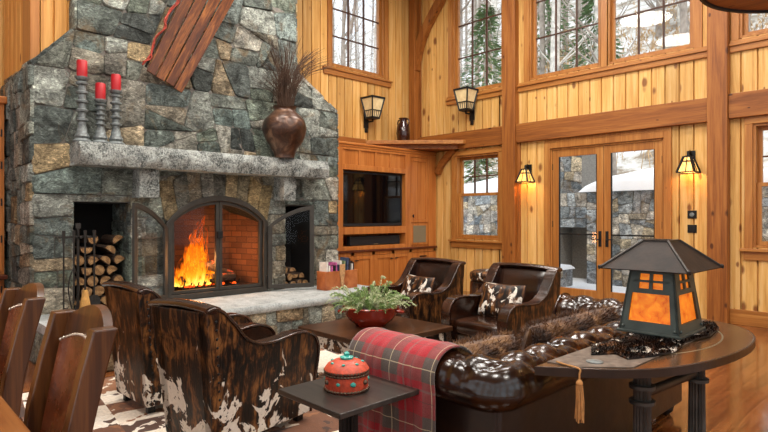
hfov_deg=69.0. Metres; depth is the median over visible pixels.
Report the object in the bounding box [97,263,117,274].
log
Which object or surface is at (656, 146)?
door
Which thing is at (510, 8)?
wooden post
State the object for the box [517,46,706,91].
trim
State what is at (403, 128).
jug
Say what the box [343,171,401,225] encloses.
television
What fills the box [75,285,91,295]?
log
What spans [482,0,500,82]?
bare tree
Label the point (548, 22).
bare tree
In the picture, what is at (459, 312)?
armchair
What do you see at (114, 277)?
log
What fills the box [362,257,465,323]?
armchair
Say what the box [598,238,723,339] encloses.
table lamp
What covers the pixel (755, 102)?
trim
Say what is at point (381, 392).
side table
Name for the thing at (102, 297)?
log
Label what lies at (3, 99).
tall cabinet
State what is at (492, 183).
snow drift
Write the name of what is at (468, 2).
bare tree
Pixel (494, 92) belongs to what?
trim
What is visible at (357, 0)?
bare tree
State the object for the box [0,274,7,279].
countertop
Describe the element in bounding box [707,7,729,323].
wooden post
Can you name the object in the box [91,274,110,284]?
log
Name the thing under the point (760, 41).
trim
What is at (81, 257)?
log
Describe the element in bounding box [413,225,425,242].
speaker grille
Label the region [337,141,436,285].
media cabinet
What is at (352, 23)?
bare tree
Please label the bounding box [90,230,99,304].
shovel
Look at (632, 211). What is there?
wall
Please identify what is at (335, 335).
coffee table
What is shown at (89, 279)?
log
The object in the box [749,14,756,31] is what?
bare tree
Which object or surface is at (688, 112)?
horizontal beam
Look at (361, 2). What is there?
bare tree
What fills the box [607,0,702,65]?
window
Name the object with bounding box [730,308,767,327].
baseboard
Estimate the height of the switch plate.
0.110 m
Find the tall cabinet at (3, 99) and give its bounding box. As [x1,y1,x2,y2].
[0,96,7,296]
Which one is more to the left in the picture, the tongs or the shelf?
the tongs
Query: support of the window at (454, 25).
in the wall at (683, 81)
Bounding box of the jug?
[396,117,409,139]
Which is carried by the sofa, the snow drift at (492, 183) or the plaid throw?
the plaid throw
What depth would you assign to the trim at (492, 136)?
10.16 m
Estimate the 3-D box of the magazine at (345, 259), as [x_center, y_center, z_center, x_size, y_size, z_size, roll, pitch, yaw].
[-0.543,0.758,7.566,0.046,0.398,0.154,0,0,-44]
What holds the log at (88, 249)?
on the log at (81, 257)
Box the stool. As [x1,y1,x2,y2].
[470,269,488,293]
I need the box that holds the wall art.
[142,0,233,92]
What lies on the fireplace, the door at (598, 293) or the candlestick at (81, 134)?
the candlestick at (81, 134)
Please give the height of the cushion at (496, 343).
0.373 m
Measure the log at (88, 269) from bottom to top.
0.086 m
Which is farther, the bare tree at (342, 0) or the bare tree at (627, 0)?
the bare tree at (342, 0)
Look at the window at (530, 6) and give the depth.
9.43 m
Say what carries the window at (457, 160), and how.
in the wall at (683, 81)
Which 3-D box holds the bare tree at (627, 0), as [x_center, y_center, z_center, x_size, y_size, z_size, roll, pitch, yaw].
[8.320,-11.919,20.854,3.248,15.862,2.546,0,0,-25]
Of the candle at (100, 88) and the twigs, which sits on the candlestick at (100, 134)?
the candle at (100, 88)
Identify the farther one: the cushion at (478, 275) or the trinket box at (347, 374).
the cushion at (478, 275)
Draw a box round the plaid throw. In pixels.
[348,327,472,431]
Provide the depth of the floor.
4.31 m
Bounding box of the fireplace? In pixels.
[0,0,368,371]
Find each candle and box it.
[77,59,86,76]
[95,82,105,98]
[111,74,120,89]
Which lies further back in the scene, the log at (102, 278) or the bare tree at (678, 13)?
the bare tree at (678, 13)
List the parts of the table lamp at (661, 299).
frame, frame, mica panel, plate, mica panel, frame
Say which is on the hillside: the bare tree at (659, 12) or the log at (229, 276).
the bare tree at (659, 12)
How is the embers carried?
in the fireplace
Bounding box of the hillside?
[334,0,767,183]
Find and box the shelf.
[366,140,465,144]
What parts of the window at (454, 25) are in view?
casing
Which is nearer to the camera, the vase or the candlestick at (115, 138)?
the candlestick at (115, 138)
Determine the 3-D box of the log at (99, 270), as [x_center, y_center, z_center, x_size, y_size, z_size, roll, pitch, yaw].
[-3.170,0.578,6.100,0.115,0.114,0.400,0,0,-44]
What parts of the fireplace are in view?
glass door, screen door, fire grate, rail, arch frame, screen door, glass door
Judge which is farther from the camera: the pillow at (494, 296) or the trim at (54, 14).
the trim at (54, 14)
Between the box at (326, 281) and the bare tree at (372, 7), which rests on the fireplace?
the box at (326, 281)
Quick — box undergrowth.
[460,0,767,182]
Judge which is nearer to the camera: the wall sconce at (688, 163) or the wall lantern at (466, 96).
the wall sconce at (688, 163)
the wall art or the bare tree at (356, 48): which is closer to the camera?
the wall art
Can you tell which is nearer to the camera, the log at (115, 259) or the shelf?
the log at (115, 259)
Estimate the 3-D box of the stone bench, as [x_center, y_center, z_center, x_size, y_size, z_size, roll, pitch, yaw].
[3.463,1.275,11.836,0.444,0.350,0.900,0,0,-44]
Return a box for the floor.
[21,291,767,431]
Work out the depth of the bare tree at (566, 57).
16.32 m
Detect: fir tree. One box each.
[460,4,500,87]
[464,158,497,182]
[498,0,584,71]
[561,0,625,68]
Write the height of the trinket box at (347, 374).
0.175 m
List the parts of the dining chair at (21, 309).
post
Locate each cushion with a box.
[415,261,451,290]
[447,329,522,357]
[455,315,496,336]
[470,269,488,281]
[499,267,545,301]
[517,302,619,349]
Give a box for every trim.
[4,0,69,79]
[22,0,39,64]
[322,65,392,87]
[337,136,365,143]
[378,145,459,151]
[409,0,421,139]
[415,0,445,70]
[417,126,501,151]
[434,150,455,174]
[445,87,501,105]
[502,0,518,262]
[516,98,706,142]
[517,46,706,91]
[517,143,520,262]
[544,126,671,265]
[601,0,607,66]
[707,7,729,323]
[729,34,767,52]
[729,89,767,118]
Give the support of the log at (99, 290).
on the log at (102, 297)
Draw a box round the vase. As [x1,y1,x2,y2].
[262,105,305,158]
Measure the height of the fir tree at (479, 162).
2.372 m
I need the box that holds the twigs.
[250,34,334,105]
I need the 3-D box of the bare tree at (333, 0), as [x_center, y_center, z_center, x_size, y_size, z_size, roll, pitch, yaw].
[-3.411,-13.548,33.728,2.830,17.968,2.987,0,0,-18]
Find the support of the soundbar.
in the media cabinet at (417, 168)
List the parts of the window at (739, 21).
casing, sash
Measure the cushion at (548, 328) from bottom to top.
0.378 m
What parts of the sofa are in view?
arm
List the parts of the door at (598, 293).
handle plate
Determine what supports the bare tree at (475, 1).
on the hillside
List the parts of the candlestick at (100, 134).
stem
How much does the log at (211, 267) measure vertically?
0.267 m
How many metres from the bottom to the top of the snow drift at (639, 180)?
0.501 m
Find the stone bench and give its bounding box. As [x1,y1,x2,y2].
[561,269,572,286]
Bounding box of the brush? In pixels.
[79,230,90,307]
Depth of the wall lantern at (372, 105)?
10.27 m
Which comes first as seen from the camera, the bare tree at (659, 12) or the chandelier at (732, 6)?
the chandelier at (732, 6)
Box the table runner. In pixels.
[547,319,718,422]
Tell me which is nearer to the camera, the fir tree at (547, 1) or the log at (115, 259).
the log at (115, 259)
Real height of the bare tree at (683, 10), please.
20.196 m
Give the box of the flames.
[174,217,214,286]
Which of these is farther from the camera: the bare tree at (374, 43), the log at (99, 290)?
the bare tree at (374, 43)
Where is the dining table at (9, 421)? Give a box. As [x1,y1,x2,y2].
[0,396,30,431]
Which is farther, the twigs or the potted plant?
the twigs
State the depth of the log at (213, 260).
7.04 m
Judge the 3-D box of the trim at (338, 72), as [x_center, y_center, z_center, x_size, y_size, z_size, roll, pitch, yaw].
[-0.457,-2.571,10.326,1.680,0.141,0.070,0,0,-44]
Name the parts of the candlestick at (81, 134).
stem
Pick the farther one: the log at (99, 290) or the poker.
the log at (99, 290)
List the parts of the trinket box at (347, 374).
lid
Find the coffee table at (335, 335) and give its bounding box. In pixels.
[298,316,451,377]
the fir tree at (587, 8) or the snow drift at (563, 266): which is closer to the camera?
the snow drift at (563, 266)
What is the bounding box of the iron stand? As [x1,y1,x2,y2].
[58,223,96,308]
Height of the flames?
1.000 m
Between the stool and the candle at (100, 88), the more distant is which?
the stool
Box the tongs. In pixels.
[68,231,79,310]
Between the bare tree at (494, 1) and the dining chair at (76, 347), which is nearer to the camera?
the dining chair at (76, 347)
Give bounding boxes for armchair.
[101,281,251,413]
[148,298,319,431]
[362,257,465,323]
[441,262,561,342]
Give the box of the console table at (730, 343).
[535,318,755,431]
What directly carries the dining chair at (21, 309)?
on the floor
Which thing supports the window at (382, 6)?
in the wall at (344, 94)
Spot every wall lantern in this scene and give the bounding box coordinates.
[360,95,384,132]
[453,86,478,124]
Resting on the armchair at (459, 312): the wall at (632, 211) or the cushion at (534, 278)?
the cushion at (534, 278)
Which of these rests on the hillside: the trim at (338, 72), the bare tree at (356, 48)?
the bare tree at (356, 48)
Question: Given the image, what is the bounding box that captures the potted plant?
[325,275,415,327]
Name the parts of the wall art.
rail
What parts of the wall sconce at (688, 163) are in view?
lamp shade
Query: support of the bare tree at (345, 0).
on the hillside
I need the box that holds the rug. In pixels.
[20,348,343,431]
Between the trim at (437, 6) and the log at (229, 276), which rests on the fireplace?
the log at (229, 276)
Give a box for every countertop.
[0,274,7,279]
[338,246,436,253]
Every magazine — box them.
[319,262,327,271]
[328,262,336,270]
[340,257,348,269]
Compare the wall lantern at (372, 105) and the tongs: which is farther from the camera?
the wall lantern at (372, 105)
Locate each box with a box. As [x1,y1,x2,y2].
[317,264,356,290]
[324,351,369,394]
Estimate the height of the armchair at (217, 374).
0.905 m
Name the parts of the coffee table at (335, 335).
hide panel, hide panel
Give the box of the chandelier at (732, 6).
[700,0,767,13]
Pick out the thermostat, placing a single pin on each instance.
(692, 214)
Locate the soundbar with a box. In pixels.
[347,235,399,245]
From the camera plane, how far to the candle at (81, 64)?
5.51 m
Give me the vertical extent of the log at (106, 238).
0.099 m
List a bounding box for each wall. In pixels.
[0,0,408,139]
[422,0,767,318]
[463,154,767,286]
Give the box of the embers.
[184,281,235,287]
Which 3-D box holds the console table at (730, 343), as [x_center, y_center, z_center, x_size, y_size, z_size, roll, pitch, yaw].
[1.484,1.022,2.829,1.805,0.756,0.537,0,0,-44]
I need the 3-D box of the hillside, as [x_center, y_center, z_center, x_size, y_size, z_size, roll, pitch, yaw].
[9.366,-15.463,46.959,52.000,34.028,85.000,0,0,-44]
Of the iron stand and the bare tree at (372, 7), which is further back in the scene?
the bare tree at (372, 7)
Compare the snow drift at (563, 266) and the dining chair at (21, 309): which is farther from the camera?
the snow drift at (563, 266)
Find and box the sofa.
[434,293,681,431]
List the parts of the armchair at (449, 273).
arm, panel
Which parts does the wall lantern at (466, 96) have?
lamp shade, plate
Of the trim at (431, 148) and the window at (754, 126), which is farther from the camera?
the trim at (431, 148)
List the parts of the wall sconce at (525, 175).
lamp shade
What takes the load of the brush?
hanging from the iron stand
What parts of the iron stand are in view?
post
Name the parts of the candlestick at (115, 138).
stem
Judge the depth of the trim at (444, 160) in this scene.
10.71 m
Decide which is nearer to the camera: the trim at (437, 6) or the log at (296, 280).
the log at (296, 280)
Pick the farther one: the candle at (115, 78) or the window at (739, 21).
the window at (739, 21)
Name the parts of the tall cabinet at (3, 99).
cabinet door, crown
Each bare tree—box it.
[333,0,338,62]
[335,0,358,65]
[335,0,366,63]
[338,0,365,66]
[340,0,361,64]
[350,0,361,68]
[356,0,371,62]
[356,2,365,68]
[358,0,375,72]
[373,3,375,72]
[460,0,469,86]
[460,0,485,87]
[460,0,497,87]
[461,0,464,44]
[463,0,482,84]
[464,0,470,70]
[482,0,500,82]
[488,0,500,72]
[537,0,554,71]
[537,0,561,67]
[537,0,566,74]
[545,0,569,55]
[547,0,566,72]
[552,0,648,175]
[553,0,597,71]
[574,0,631,60]
[578,0,586,60]
[582,0,616,62]
[644,0,662,38]
[658,0,679,45]
[679,0,688,45]
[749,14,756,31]
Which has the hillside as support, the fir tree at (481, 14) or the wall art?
the fir tree at (481, 14)
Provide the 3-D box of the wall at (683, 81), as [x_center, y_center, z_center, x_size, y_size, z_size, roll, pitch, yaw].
[4.899,-1.550,7.034,0.200,6.100,12.810,0,0,-44]
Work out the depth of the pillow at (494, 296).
5.23 m
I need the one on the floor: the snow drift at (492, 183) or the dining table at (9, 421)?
the dining table at (9, 421)
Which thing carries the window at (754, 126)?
in the wall at (683, 81)
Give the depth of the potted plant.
4.74 m
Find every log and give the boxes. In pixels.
[75,246,92,253]
[75,254,83,265]
[75,266,91,275]
[75,276,83,285]
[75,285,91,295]
[76,235,97,243]
[80,254,98,265]
[80,275,98,286]
[83,264,104,274]
[86,285,104,295]
[90,254,110,264]
[90,294,106,305]
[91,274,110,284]
[95,244,114,253]
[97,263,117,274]
[101,234,122,243]
[103,253,124,263]
[103,273,123,280]
[177,272,235,285]
[201,260,233,272]
[202,259,222,272]
[285,273,292,279]
[287,271,303,277]
[291,278,300,282]
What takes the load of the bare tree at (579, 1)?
on the hillside
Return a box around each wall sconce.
[515,164,534,182]
[675,150,700,173]
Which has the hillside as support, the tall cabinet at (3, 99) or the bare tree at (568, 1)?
the bare tree at (568, 1)
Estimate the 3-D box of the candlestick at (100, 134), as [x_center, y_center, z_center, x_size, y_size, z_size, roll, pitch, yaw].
[-2.878,-0.955,5.672,0.176,0.450,0.176,0,0,-44]
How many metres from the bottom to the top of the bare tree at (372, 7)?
14.094 m
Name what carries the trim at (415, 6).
attached to the wall at (683, 81)
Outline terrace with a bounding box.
[567,278,625,292]
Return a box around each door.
[552,146,603,298]
[604,141,661,301]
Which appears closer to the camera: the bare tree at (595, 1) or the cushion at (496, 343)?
the cushion at (496, 343)
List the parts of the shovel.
blade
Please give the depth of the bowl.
4.70 m
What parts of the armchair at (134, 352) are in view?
panel, panel, leg, leg, panel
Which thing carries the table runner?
on the console table at (730, 343)
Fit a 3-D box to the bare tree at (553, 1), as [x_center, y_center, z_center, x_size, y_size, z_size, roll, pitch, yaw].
[6.576,-11.392,20.591,2.229,16.671,3.215,0,0,7]
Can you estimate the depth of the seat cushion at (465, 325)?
5.07 m
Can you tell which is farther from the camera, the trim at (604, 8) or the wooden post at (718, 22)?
the trim at (604, 8)
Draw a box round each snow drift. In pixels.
[464,177,497,195]
[561,264,574,269]
[579,168,767,192]
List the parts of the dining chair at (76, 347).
post, post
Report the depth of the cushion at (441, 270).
6.13 m
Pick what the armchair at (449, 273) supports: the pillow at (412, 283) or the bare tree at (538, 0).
the pillow at (412, 283)
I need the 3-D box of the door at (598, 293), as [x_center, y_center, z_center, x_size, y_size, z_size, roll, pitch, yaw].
[3.040,0.150,8.832,0.114,2.440,0.861,0,0,-44]
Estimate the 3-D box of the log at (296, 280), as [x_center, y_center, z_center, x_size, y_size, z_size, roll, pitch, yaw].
[-1.304,0.917,7.838,0.072,0.091,0.400,0,0,-44]
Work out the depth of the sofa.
2.62 m
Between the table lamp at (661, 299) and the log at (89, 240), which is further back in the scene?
the log at (89, 240)
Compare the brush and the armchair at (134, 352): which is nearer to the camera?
the armchair at (134, 352)
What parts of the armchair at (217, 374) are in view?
panel, panel, panel, arm, leg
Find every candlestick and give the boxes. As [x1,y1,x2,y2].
[72,76,91,141]
[92,98,108,142]
[109,89,124,144]
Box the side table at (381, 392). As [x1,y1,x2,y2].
[278,374,418,431]
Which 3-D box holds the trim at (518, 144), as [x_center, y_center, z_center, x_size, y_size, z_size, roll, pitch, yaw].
[2.316,0.075,9.569,0.055,2.650,0.045,0,0,-44]
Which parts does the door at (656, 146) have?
handle plate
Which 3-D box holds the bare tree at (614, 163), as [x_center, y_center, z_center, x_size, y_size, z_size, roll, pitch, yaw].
[5.515,-7.853,14.642,3.141,14.809,2.490,-2,0,7]
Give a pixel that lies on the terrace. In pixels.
(580, 283)
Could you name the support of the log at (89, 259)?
on the log at (88, 269)
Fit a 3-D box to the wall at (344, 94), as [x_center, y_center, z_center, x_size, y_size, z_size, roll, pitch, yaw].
[-4.015,-1.550,7.103,13.000,6.100,0.200,0,0,-44]
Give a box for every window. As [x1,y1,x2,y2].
[327,0,388,79]
[448,0,501,96]
[448,147,501,249]
[524,0,600,81]
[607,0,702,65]
[731,13,767,40]
[739,115,767,260]
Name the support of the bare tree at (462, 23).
on the hillside
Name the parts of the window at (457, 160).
sill, head casing, sash, sash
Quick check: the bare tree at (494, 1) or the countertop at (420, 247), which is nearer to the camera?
the countertop at (420, 247)
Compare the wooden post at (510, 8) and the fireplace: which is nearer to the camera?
the fireplace
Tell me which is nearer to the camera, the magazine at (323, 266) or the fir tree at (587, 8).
the magazine at (323, 266)
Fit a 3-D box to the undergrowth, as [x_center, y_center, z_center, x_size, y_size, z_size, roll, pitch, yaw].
[6.704,-6.292,22.619,28.978,11.220,15.322,0,0,32]
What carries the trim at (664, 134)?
attached to the wall at (683, 81)
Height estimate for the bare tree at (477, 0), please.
16.230 m
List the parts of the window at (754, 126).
casing, sill, head casing, sash, sash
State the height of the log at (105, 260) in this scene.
0.105 m
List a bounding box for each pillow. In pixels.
[400,274,435,301]
[477,282,526,316]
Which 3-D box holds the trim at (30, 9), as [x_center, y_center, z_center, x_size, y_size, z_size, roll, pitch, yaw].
[-3.591,-3.020,5.686,0.087,3.160,0.335,0,0,-44]
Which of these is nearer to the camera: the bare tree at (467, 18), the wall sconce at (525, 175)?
the wall sconce at (525, 175)
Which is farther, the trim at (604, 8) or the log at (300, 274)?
the trim at (604, 8)
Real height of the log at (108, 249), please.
0.105 m
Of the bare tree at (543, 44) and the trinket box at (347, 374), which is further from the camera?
the bare tree at (543, 44)
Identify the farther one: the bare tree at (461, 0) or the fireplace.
the bare tree at (461, 0)
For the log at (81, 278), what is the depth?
5.82 m
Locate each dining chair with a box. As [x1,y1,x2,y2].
[0,282,45,417]
[24,304,117,431]
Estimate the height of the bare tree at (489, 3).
19.741 m
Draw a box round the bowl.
[343,303,398,327]
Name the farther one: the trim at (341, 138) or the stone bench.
the stone bench
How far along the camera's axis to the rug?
3.85 m
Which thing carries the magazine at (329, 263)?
in the box at (326, 281)
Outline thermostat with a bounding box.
[687,210,696,218]
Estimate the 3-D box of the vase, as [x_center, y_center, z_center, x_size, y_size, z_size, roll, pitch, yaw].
[-1.259,-1.056,7.073,0.550,0.652,0.555,0,0,-44]
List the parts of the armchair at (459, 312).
seat, arm, panel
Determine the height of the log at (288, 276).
0.099 m
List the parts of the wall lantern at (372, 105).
plate, lamp shade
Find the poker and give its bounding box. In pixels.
[62,231,68,309]
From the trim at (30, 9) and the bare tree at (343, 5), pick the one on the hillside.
the bare tree at (343, 5)
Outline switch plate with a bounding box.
[687,225,696,232]
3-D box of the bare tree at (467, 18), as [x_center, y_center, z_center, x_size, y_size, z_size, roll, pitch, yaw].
[5.065,-17.306,35.108,1.753,17.718,2.272,0,0,-41]
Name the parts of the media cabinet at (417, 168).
cabinet door, cabinet door, frame, crown, cabinet door, speaker door, cabinet door, drawer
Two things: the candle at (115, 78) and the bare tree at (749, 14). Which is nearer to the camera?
the candle at (115, 78)
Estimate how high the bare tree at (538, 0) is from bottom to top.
18.435 m

